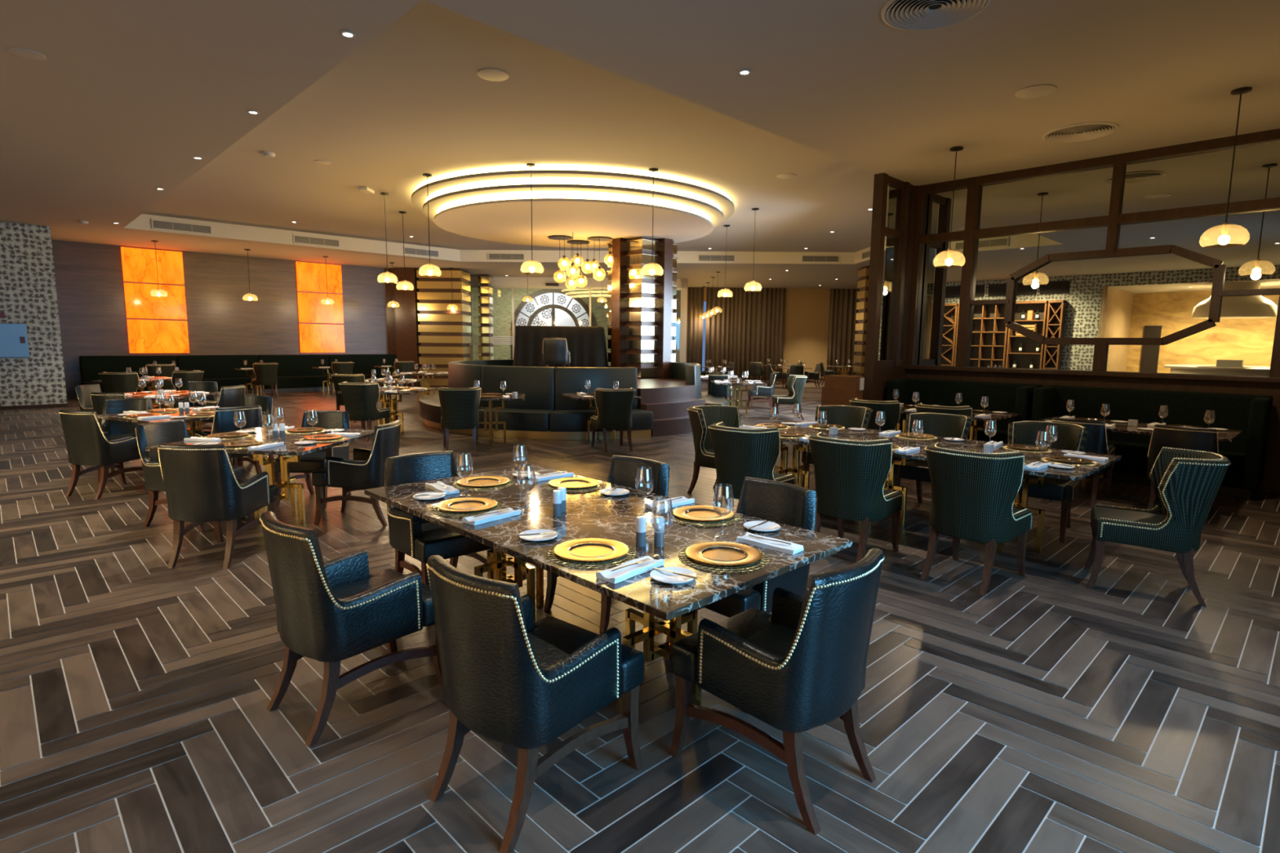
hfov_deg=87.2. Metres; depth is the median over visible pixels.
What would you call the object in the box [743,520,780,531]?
plate
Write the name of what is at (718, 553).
charger plate
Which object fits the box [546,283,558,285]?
sensor
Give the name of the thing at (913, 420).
bowl
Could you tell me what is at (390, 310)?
wall
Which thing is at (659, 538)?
jar
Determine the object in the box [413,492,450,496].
butter knife
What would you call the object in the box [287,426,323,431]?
charger plate
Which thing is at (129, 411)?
napkin
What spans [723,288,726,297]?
socket
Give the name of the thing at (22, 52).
disc
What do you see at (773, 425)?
charger plate
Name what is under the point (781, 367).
dining table
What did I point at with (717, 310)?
pendant lamp
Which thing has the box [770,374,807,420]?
chair
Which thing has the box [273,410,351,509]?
armchair
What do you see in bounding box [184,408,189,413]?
jar
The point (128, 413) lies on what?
plate
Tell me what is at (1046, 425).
bowl
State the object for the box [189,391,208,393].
napkin
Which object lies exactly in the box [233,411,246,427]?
bowl
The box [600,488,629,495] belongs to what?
plate
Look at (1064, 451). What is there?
plate
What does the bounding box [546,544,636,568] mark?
woven placemat
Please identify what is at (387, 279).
bulb
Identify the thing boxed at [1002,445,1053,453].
woven placemat
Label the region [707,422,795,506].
chair
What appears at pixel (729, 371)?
armchair
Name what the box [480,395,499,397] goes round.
charger plate
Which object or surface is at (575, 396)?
dining table
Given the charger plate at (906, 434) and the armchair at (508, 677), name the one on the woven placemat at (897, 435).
the charger plate at (906, 434)
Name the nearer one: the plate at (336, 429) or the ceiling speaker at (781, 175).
the plate at (336, 429)
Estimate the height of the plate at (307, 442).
0.014 m
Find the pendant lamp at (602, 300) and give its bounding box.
[598,274,607,302]
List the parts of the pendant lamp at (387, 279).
cord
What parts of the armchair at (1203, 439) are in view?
leg, nailhead trim, backrest, leg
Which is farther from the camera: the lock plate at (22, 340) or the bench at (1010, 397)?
the lock plate at (22, 340)
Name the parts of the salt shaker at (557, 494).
lid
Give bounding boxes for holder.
[156,389,164,394]
[386,385,391,390]
[512,391,517,396]
[829,426,838,435]
[983,444,993,453]
[1128,419,1137,426]
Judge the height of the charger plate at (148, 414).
0.014 m
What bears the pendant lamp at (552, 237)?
attached to the cove
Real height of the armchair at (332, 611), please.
0.880 m
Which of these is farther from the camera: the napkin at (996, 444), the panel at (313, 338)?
the panel at (313, 338)
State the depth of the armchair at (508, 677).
2.19 m
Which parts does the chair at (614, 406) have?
leg, leg, backrest, nailhead trim, leg, leg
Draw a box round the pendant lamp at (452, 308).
[446,267,454,309]
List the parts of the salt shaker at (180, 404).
lid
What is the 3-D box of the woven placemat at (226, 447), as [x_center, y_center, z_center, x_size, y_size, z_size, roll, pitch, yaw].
[-3.228,0.152,5.432,0.370,0.004,0.370,-1,7,-14]
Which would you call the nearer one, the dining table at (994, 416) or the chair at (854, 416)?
the chair at (854, 416)
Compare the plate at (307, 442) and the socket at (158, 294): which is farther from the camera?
the socket at (158, 294)
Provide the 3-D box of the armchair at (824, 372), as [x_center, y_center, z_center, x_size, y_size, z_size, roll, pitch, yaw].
[7.395,-2.074,26.439,0.656,0.880,0.541,1,7,0]
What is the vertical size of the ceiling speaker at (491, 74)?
0.014 m
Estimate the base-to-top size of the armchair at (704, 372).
0.880 m
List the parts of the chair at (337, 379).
leg, backrest, nailhead trim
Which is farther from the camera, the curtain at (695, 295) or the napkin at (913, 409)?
the curtain at (695, 295)
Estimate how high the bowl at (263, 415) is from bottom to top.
0.140 m
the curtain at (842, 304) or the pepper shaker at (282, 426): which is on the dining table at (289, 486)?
the pepper shaker at (282, 426)
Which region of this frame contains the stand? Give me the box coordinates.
[821,374,864,405]
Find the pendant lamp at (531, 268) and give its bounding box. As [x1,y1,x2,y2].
[521,163,543,273]
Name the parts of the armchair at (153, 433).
leg, nailhead trim, backrest, leg, seat, leg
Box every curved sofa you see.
[419,359,653,439]
[671,361,727,405]
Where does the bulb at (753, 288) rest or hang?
attached to the pendant lamp at (753, 288)
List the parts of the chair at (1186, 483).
leg, leg, seat, backrest, nailhead trim, leg, leg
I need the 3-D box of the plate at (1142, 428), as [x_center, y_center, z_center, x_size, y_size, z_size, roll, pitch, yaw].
[5.350,0.030,7.087,0.172,0.014,0.172,-6,10,-44]
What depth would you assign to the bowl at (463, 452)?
3.76 m
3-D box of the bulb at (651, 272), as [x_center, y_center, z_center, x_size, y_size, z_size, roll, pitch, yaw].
[0.199,-2.569,10.914,0.090,0.208,0.090,-6,10,-44]
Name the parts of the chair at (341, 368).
backrest, nailhead trim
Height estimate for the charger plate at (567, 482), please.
0.014 m
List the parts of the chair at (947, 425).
leg, seat, leg, backrest, nailhead trim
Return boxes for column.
[393,266,422,386]
[415,267,472,386]
[477,274,493,359]
[606,236,678,378]
[852,266,869,376]
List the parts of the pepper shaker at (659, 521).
lid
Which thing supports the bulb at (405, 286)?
attached to the pendant lamp at (405, 286)
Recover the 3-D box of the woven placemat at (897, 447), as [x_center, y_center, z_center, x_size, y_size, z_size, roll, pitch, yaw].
[2.034,0.171,5.734,0.370,0.004,0.370,0,7,-4]
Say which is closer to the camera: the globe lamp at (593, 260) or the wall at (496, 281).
the globe lamp at (593, 260)
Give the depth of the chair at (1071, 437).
5.93 m
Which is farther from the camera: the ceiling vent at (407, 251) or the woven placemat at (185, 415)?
the ceiling vent at (407, 251)
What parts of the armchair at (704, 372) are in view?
backrest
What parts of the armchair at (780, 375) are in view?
backrest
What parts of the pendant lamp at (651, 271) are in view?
cord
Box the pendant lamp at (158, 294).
[150,240,167,296]
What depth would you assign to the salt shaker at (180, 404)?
7.63 m
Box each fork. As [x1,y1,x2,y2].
[474,508,509,517]
[537,471,564,475]
[610,558,651,572]
[657,497,682,503]
[747,534,791,545]
[1071,453,1101,457]
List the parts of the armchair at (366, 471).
leg, seat, leg, backrest, nailhead trim, leg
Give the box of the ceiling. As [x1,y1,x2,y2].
[0,0,1279,288]
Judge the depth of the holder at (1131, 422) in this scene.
7.41 m
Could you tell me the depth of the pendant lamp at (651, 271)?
10.85 m
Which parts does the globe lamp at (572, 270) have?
bulb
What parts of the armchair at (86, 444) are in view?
leg, nailhead trim, backrest, leg, leg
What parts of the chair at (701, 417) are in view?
leg, seat, nailhead trim, backrest, leg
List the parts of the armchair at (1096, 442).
nailhead trim, backrest, leg, leg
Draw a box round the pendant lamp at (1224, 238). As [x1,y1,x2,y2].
[1199,86,1252,247]
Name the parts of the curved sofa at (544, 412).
seat, seat, backrest, backrest, backrest, seat, backrest, backrest, seat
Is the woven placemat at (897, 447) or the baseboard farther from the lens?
the baseboard
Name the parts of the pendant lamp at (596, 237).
globe lamp, bulb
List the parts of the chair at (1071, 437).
seat, nailhead trim, backrest, leg, leg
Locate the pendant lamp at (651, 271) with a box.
[640,168,663,275]
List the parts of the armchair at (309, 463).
leg, seat, leg, backrest, leg, nailhead trim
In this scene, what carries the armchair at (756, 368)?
on the floor
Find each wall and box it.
[0,222,66,406]
[51,240,387,398]
[384,267,396,354]
[468,276,687,288]
[468,287,830,379]
[674,279,687,362]
[862,128,1279,493]
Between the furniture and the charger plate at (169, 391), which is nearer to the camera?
the charger plate at (169, 391)
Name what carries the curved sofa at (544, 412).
on the floor
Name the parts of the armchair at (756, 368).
backrest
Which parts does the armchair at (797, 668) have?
leg, seat, backrest, nailhead trim, leg, leg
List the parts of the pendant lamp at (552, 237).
globe lamp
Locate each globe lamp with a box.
[559,235,570,270]
[566,231,579,278]
[574,273,587,287]
[582,258,594,273]
[588,258,599,268]
[604,248,612,263]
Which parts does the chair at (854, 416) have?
leg, seat, backrest, nailhead trim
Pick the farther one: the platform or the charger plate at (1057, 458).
the platform
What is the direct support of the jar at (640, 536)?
on the salt shaker at (641, 521)
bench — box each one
[79,354,404,395]
[885,377,1043,444]
[1031,385,1272,500]
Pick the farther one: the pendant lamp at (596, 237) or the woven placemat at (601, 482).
the pendant lamp at (596, 237)
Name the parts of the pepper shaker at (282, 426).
lid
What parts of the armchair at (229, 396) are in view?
backrest, nailhead trim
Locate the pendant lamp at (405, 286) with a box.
[395,211,413,289]
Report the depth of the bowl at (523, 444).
4.07 m
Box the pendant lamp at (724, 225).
[717,224,733,297]
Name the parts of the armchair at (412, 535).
leg, nailhead trim, backrest, leg, seat, leg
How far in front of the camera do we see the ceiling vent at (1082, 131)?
7.47 m
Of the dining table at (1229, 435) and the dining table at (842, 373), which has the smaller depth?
the dining table at (1229, 435)
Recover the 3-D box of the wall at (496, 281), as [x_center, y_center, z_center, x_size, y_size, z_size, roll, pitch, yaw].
[-3.365,-5.517,25.716,10.350,0.340,0.400,1,7,0]
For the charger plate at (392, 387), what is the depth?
11.96 m
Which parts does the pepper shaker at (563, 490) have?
lid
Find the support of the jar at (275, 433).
on the salt shaker at (275, 433)
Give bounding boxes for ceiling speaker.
[477,68,508,80]
[777,173,796,178]
[1014,84,1056,97]
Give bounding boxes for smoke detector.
[78,220,88,224]
[261,151,275,157]
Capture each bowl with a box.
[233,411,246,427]
[262,414,275,431]
[456,452,473,478]
[511,444,528,467]
[516,463,536,492]
[635,466,653,495]
[650,497,673,533]
[712,483,733,515]
[911,419,924,435]
[1035,431,1050,449]
[1044,425,1057,443]
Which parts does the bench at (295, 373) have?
backrest, seat, backrest, seat, backrest, seat, backrest, seat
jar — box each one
[178,408,183,413]
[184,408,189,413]
[271,431,278,438]
[279,431,285,438]
[552,503,561,516]
[561,500,566,512]
[635,532,645,546]
[653,532,664,547]
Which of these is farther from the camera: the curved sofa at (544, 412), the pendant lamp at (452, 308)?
the pendant lamp at (452, 308)
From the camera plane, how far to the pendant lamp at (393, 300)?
21.22 m
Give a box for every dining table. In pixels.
[88,391,220,408]
[92,377,171,405]
[97,406,265,437]
[143,369,186,391]
[145,426,373,528]
[234,368,264,395]
[311,366,333,392]
[337,386,437,433]
[364,378,423,413]
[364,465,852,706]
[373,365,398,386]
[393,372,448,402]
[476,393,524,445]
[563,393,641,441]
[700,365,733,373]
[700,376,742,398]
[711,380,767,415]
[733,420,1121,553]
[761,364,790,383]
[775,366,812,387]
[826,365,853,375]
[895,405,1019,440]
[1036,416,1242,490]
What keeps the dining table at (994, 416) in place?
on the floor
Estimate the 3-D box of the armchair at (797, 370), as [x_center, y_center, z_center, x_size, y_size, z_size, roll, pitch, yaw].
[5.470,-1.759,23.782,0.541,0.880,0.656,1,7,0]
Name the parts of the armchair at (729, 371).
backrest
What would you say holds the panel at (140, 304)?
attached to the wall at (90, 282)
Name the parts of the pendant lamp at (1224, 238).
lamp shade, cord, cord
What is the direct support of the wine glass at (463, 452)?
on the dining table at (590, 513)
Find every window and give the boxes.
[510,288,595,359]
[702,301,706,371]
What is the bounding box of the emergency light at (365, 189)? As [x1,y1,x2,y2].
[358,186,374,193]
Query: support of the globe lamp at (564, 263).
hanging from the cove
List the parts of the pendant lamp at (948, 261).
cord, cord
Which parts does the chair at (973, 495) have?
leg, leg, nailhead trim, backrest, leg, seat, leg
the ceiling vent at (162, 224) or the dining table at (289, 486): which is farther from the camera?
the ceiling vent at (162, 224)
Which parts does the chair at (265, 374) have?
leg, leg, backrest, leg, leg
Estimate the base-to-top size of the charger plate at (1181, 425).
0.014 m
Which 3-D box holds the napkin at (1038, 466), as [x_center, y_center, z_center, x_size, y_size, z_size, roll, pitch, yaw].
[2.868,0.281,4.850,0.288,0.024,0.097,-6,10,-42]
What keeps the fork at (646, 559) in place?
on the napkin at (619, 575)
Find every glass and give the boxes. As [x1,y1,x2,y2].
[233,411,246,439]
[262,414,275,443]
[306,409,318,426]
[456,452,473,496]
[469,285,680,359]
[511,444,528,484]
[516,463,536,511]
[635,466,653,514]
[650,497,673,556]
[712,483,733,537]
[875,411,885,436]
[911,419,924,445]
[1035,431,1050,462]
[1044,425,1057,455]
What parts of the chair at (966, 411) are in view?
nailhead trim, backrest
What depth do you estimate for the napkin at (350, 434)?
6.02 m
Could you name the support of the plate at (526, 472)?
on the dining table at (590, 513)
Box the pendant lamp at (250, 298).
[242,248,257,300]
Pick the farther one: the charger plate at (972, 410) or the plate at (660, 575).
the charger plate at (972, 410)
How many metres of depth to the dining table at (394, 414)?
11.59 m
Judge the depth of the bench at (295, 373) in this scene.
19.73 m
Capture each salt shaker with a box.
[178,402,183,413]
[271,423,278,438]
[552,489,561,516]
[635,515,646,546]
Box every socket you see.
[156,288,160,296]
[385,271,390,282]
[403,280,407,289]
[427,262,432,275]
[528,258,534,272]
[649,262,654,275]
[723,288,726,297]
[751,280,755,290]
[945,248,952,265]
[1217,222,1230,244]
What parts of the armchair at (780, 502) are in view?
leg, seat, backrest, nailhead trim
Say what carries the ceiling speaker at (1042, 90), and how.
attached to the ceiling
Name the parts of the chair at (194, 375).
leg, nailhead trim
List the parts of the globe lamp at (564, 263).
bulb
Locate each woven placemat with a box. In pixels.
[122,414,162,418]
[146,409,178,413]
[185,414,213,417]
[197,409,214,412]
[204,434,252,439]
[224,442,265,448]
[284,429,326,434]
[299,436,346,442]
[429,501,502,516]
[452,479,514,490]
[543,481,604,492]
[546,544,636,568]
[666,510,740,526]
[678,546,769,573]
[755,425,791,429]
[779,434,808,438]
[808,425,844,429]
[891,446,901,449]
[895,434,937,439]
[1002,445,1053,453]
[1040,457,1097,466]
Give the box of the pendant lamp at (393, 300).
[386,262,398,306]
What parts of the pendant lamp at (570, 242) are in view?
globe lamp, globe lamp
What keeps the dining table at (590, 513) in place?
on the floor
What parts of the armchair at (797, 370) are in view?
backrest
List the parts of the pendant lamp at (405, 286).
cord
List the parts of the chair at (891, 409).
nailhead trim, backrest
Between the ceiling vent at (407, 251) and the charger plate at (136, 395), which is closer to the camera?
the charger plate at (136, 395)
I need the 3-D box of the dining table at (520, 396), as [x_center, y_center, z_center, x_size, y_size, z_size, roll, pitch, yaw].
[-2.341,-0.105,10.553,1.050,0.750,0.950,-1,7,-9]
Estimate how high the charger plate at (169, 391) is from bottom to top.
0.014 m
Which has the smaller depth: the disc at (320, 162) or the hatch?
the disc at (320, 162)
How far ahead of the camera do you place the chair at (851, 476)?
4.91 m
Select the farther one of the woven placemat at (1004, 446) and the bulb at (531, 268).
the bulb at (531, 268)
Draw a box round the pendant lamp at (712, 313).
[707,276,715,314]
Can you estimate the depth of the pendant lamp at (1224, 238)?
6.33 m
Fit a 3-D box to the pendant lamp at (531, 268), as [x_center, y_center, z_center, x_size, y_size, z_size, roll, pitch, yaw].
[-1.713,-3.275,10.620,0.366,1.665,0.366,-6,10,-44]
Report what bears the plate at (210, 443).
on the dining table at (289, 486)
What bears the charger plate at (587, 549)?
on the woven placemat at (629, 552)
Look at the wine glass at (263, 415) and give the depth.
5.57 m
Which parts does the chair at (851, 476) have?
leg, leg, nailhead trim, backrest, leg, seat, leg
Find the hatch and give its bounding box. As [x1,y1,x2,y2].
[0,323,29,357]
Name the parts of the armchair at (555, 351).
nailhead trim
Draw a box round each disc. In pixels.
[8,47,46,60]
[314,160,331,164]
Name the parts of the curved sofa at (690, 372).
backrest, backrest, seat, seat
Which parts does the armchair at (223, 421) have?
nailhead trim, leg, leg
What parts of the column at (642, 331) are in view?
timber post, timber post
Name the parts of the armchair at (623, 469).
leg, leg, backrest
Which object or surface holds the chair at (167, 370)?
on the floor
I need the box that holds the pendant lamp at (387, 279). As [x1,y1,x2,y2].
[377,192,397,283]
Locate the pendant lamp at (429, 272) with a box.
[418,173,441,276]
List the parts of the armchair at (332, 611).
leg, leg, nailhead trim, backrest, seat, leg, leg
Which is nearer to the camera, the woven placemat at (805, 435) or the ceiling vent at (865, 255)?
the woven placemat at (805, 435)
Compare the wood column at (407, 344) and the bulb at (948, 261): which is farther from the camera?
the wood column at (407, 344)
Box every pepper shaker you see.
[184,402,189,413]
[279,423,285,438]
[557,487,566,512]
[653,515,664,547]
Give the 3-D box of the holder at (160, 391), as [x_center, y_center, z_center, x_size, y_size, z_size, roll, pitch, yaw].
[-7.236,-0.520,10.138,0.050,0.070,0.080,1,7,4]
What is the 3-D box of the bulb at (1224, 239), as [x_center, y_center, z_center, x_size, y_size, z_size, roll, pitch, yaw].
[5.570,-1.839,6.399,0.090,0.208,0.090,-6,10,-44]
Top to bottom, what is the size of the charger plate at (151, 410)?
0.014 m
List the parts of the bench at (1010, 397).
seat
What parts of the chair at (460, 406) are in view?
leg, leg, nailhead trim, backrest, leg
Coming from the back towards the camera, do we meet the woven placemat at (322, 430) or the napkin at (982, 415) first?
the napkin at (982, 415)
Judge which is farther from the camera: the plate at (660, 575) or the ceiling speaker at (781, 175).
the ceiling speaker at (781, 175)
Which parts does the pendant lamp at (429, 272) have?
cord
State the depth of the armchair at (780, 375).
24.31 m
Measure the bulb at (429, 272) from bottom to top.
0.208 m
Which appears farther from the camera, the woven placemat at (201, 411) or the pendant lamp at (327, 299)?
the pendant lamp at (327, 299)
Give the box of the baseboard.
[0,403,68,409]
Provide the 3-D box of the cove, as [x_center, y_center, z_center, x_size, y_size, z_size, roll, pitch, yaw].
[-1.284,-4.238,13.577,6.317,0.483,6.317,0,7,-5]
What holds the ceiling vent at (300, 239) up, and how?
in the ceiling
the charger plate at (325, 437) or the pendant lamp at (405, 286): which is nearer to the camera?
the charger plate at (325, 437)
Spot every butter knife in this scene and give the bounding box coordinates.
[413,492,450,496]
[513,472,540,475]
[517,532,559,536]
[651,567,697,578]
[746,520,768,529]
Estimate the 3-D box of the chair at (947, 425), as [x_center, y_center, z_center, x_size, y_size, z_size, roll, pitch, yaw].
[2.863,0.362,6.560,0.618,0.937,0.692,7,10,42]
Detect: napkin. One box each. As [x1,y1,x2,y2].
[123,410,147,413]
[137,414,171,419]
[143,394,165,397]
[183,436,221,441]
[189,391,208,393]
[191,406,219,410]
[247,441,284,449]
[268,426,294,432]
[326,431,360,436]
[383,389,396,392]
[425,480,459,494]
[462,507,520,525]
[502,395,510,398]
[528,471,573,481]
[595,555,664,584]
[644,496,694,511]
[736,532,804,555]
[738,424,765,429]
[794,421,817,426]
[799,435,810,440]
[879,430,901,435]
[894,446,919,453]
[904,408,915,411]
[974,413,991,417]
[983,440,1003,447]
[1023,461,1051,470]
[1059,415,1075,418]
[1063,452,1108,461]
[1105,423,1115,428]
[1146,422,1165,426]
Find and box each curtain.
[687,287,703,371]
[704,287,786,379]
[826,288,859,375]
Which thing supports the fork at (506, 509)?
on the napkin at (471, 520)
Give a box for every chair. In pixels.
[98,371,139,392]
[145,364,175,391]
[159,369,204,408]
[251,362,278,397]
[328,361,354,393]
[331,373,364,422]
[338,381,391,442]
[391,360,414,387]
[437,386,480,452]
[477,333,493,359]
[590,387,635,453]
[687,404,740,504]
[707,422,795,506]
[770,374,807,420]
[801,404,872,487]
[808,431,903,563]
[849,397,901,460]
[894,413,973,502]
[913,402,972,484]
[920,441,1032,595]
[1008,420,1089,543]
[1084,446,1231,606]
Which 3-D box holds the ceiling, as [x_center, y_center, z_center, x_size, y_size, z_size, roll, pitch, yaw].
[-0.557,-4.601,15.965,45.000,0.350,37.600,-6,10,-44]
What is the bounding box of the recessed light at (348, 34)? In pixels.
[339,31,355,38]
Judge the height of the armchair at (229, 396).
0.880 m
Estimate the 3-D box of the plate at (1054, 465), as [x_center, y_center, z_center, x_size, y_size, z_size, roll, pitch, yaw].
[3.038,0.288,4.848,0.172,0.014,0.172,-6,10,-44]
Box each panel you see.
[120,246,184,284]
[124,282,186,319]
[126,319,189,353]
[295,261,342,293]
[297,292,343,323]
[298,324,345,352]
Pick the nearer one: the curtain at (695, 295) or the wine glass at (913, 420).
the wine glass at (913, 420)
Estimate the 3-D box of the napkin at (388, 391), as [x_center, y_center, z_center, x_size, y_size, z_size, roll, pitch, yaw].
[-4.126,-0.587,11.108,0.097,0.024,0.288,1,7,4]
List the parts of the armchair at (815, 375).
backrest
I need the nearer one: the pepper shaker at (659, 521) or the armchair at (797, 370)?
the pepper shaker at (659, 521)
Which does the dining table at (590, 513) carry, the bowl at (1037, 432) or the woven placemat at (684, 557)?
the woven placemat at (684, 557)
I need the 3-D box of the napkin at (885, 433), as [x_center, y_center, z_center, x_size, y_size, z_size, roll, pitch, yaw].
[2.448,0.059,6.573,0.097,0.024,0.288,8,10,44]
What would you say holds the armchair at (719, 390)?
on the floor
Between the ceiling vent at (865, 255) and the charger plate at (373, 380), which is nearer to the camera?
the charger plate at (373, 380)
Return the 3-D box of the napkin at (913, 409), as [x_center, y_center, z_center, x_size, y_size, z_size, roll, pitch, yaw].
[3.600,-0.219,8.869,0.097,0.024,0.288,7,10,43]
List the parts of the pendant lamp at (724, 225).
cord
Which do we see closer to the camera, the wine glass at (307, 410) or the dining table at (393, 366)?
the wine glass at (307, 410)
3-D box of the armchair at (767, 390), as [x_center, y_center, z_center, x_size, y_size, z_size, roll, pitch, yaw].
[3.007,-0.872,16.557,0.656,0.880,0.541,1,7,1]
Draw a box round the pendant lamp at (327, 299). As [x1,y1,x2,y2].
[320,256,334,303]
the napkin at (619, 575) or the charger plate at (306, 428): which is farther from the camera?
the charger plate at (306, 428)
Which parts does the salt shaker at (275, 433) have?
lid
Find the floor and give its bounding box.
[0,378,1279,852]
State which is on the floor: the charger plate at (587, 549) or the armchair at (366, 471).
the armchair at (366, 471)
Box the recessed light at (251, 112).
[246,110,259,114]
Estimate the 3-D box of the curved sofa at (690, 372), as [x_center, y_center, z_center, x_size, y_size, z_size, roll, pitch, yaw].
[0.889,-0.838,14.950,1.438,1.170,4.384,-2,8,-23]
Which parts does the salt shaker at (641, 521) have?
lid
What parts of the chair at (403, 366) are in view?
nailhead trim, backrest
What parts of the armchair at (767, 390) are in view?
leg, leg, seat, backrest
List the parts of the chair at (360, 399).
leg, nailhead trim, backrest, leg, leg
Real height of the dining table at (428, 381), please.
0.750 m
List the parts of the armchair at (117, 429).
leg, seat, backrest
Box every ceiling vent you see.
[151,218,212,235]
[293,234,340,248]
[403,246,439,257]
[488,253,524,260]
[697,253,735,262]
[801,254,839,262]
[861,249,870,260]
[880,0,991,31]
[1042,121,1119,142]
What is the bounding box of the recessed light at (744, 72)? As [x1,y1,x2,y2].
[737,69,751,75]
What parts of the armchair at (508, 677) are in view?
leg, leg, nailhead trim, backrest, seat, leg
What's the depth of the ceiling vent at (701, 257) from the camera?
20.31 m
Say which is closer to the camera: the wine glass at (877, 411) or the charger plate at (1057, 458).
the charger plate at (1057, 458)
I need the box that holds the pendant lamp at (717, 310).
[711,271,721,311]
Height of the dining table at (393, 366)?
0.750 m
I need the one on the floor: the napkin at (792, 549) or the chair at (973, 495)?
the chair at (973, 495)
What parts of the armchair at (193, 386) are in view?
backrest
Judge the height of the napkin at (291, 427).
0.024 m
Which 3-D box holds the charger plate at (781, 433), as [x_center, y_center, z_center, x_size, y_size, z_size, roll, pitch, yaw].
[1.408,0.072,6.373,0.310,0.014,0.310,-6,10,-44]
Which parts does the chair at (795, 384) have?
leg, leg, seat, nailhead trim, backrest, leg, leg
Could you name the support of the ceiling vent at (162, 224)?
in the ceiling
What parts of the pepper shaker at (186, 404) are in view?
lid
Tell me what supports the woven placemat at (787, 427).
on the dining table at (1077, 473)
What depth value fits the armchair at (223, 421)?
7.22 m
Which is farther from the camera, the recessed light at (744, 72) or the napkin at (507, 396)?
the napkin at (507, 396)
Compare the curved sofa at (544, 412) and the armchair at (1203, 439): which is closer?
the armchair at (1203, 439)
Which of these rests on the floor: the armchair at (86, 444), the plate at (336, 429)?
the armchair at (86, 444)
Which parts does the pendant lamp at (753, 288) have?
cord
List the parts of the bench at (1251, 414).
seat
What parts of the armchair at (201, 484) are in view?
leg, nailhead trim, backrest, leg, leg, leg, seat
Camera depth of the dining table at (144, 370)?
17.38 m
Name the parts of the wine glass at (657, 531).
stem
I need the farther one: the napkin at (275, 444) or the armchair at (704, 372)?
the armchair at (704, 372)
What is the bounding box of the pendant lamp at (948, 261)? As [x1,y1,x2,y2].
[933,146,965,267]
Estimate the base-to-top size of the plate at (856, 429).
0.014 m
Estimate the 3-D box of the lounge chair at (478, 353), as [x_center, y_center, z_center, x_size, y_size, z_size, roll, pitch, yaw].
[-6.269,-2.841,26.864,0.677,2.000,0.677,-4,8,-31]
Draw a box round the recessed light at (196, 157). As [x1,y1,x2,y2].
[192,156,203,159]
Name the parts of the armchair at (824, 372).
backrest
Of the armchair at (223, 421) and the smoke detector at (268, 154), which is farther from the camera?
the smoke detector at (268, 154)
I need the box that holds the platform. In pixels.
[636,377,705,436]
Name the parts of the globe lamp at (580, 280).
bulb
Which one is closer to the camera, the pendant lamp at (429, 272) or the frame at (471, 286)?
the pendant lamp at (429, 272)
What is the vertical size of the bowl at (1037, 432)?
0.140 m
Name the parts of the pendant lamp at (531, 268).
cord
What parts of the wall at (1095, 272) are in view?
return frame, return panel, mirror pane, timber panel, frame, mirror pane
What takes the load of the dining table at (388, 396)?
on the floor
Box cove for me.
[411,164,734,248]
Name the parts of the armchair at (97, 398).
nailhead trim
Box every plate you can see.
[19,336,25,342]
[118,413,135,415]
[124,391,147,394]
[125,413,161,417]
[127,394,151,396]
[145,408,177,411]
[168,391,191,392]
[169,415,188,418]
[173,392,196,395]
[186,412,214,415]
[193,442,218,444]
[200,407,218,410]
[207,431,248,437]
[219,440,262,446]
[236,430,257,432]
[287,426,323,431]
[293,440,316,444]
[302,434,342,439]
[324,428,344,431]
[371,380,385,382]
[391,386,409,388]
[402,388,420,390]
[413,492,444,500]
[435,497,497,511]
[457,475,509,486]
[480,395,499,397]
[481,392,501,395]
[512,471,538,477]
[519,528,557,541]
[548,477,599,488]
[553,537,629,561]
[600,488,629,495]
[649,566,696,583]
[673,505,734,521]
[685,542,762,565]
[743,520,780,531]
[757,423,787,427]
[779,431,804,435]
[781,422,795,424]
[811,423,841,427]
[848,427,866,431]
[898,432,933,437]
[900,404,915,406]
[943,437,964,441]
[971,408,989,412]
[991,411,1007,413]
[1006,444,1048,450]
[1044,455,1093,462]
[1048,463,1075,468]
[1060,450,1085,454]
[1075,417,1106,421]
[1110,420,1128,422]
[1137,427,1153,431]
[1167,424,1203,427]
[1207,427,1228,431]
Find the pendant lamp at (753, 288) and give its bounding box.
[743,208,759,290]
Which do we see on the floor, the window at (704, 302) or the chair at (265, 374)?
the chair at (265, 374)
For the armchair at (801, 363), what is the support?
on the floor
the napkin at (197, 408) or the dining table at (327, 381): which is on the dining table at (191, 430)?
the napkin at (197, 408)
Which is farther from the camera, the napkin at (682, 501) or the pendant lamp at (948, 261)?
the pendant lamp at (948, 261)
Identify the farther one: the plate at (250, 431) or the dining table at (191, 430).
the dining table at (191, 430)
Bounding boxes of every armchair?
[58,409,142,499]
[75,383,102,411]
[90,391,125,425]
[97,398,153,482]
[135,418,248,532]
[157,443,279,568]
[169,381,217,431]
[193,384,245,436]
[195,404,262,474]
[203,395,274,465]
[259,511,441,747]
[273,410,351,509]
[311,419,401,525]
[383,450,493,586]
[426,555,644,852]
[542,337,570,367]
[543,455,670,632]
[663,476,817,660]
[669,548,884,835]
[690,362,708,382]
[707,373,732,405]
[714,362,734,386]
[747,373,776,409]
[749,361,766,383]
[768,363,786,388]
[783,362,802,383]
[785,364,803,388]
[803,364,820,388]
[818,362,837,385]
[1046,417,1115,507]
[1146,424,1221,511]
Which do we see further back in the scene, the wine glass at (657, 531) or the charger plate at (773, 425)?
the charger plate at (773, 425)
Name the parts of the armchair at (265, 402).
seat, leg, backrest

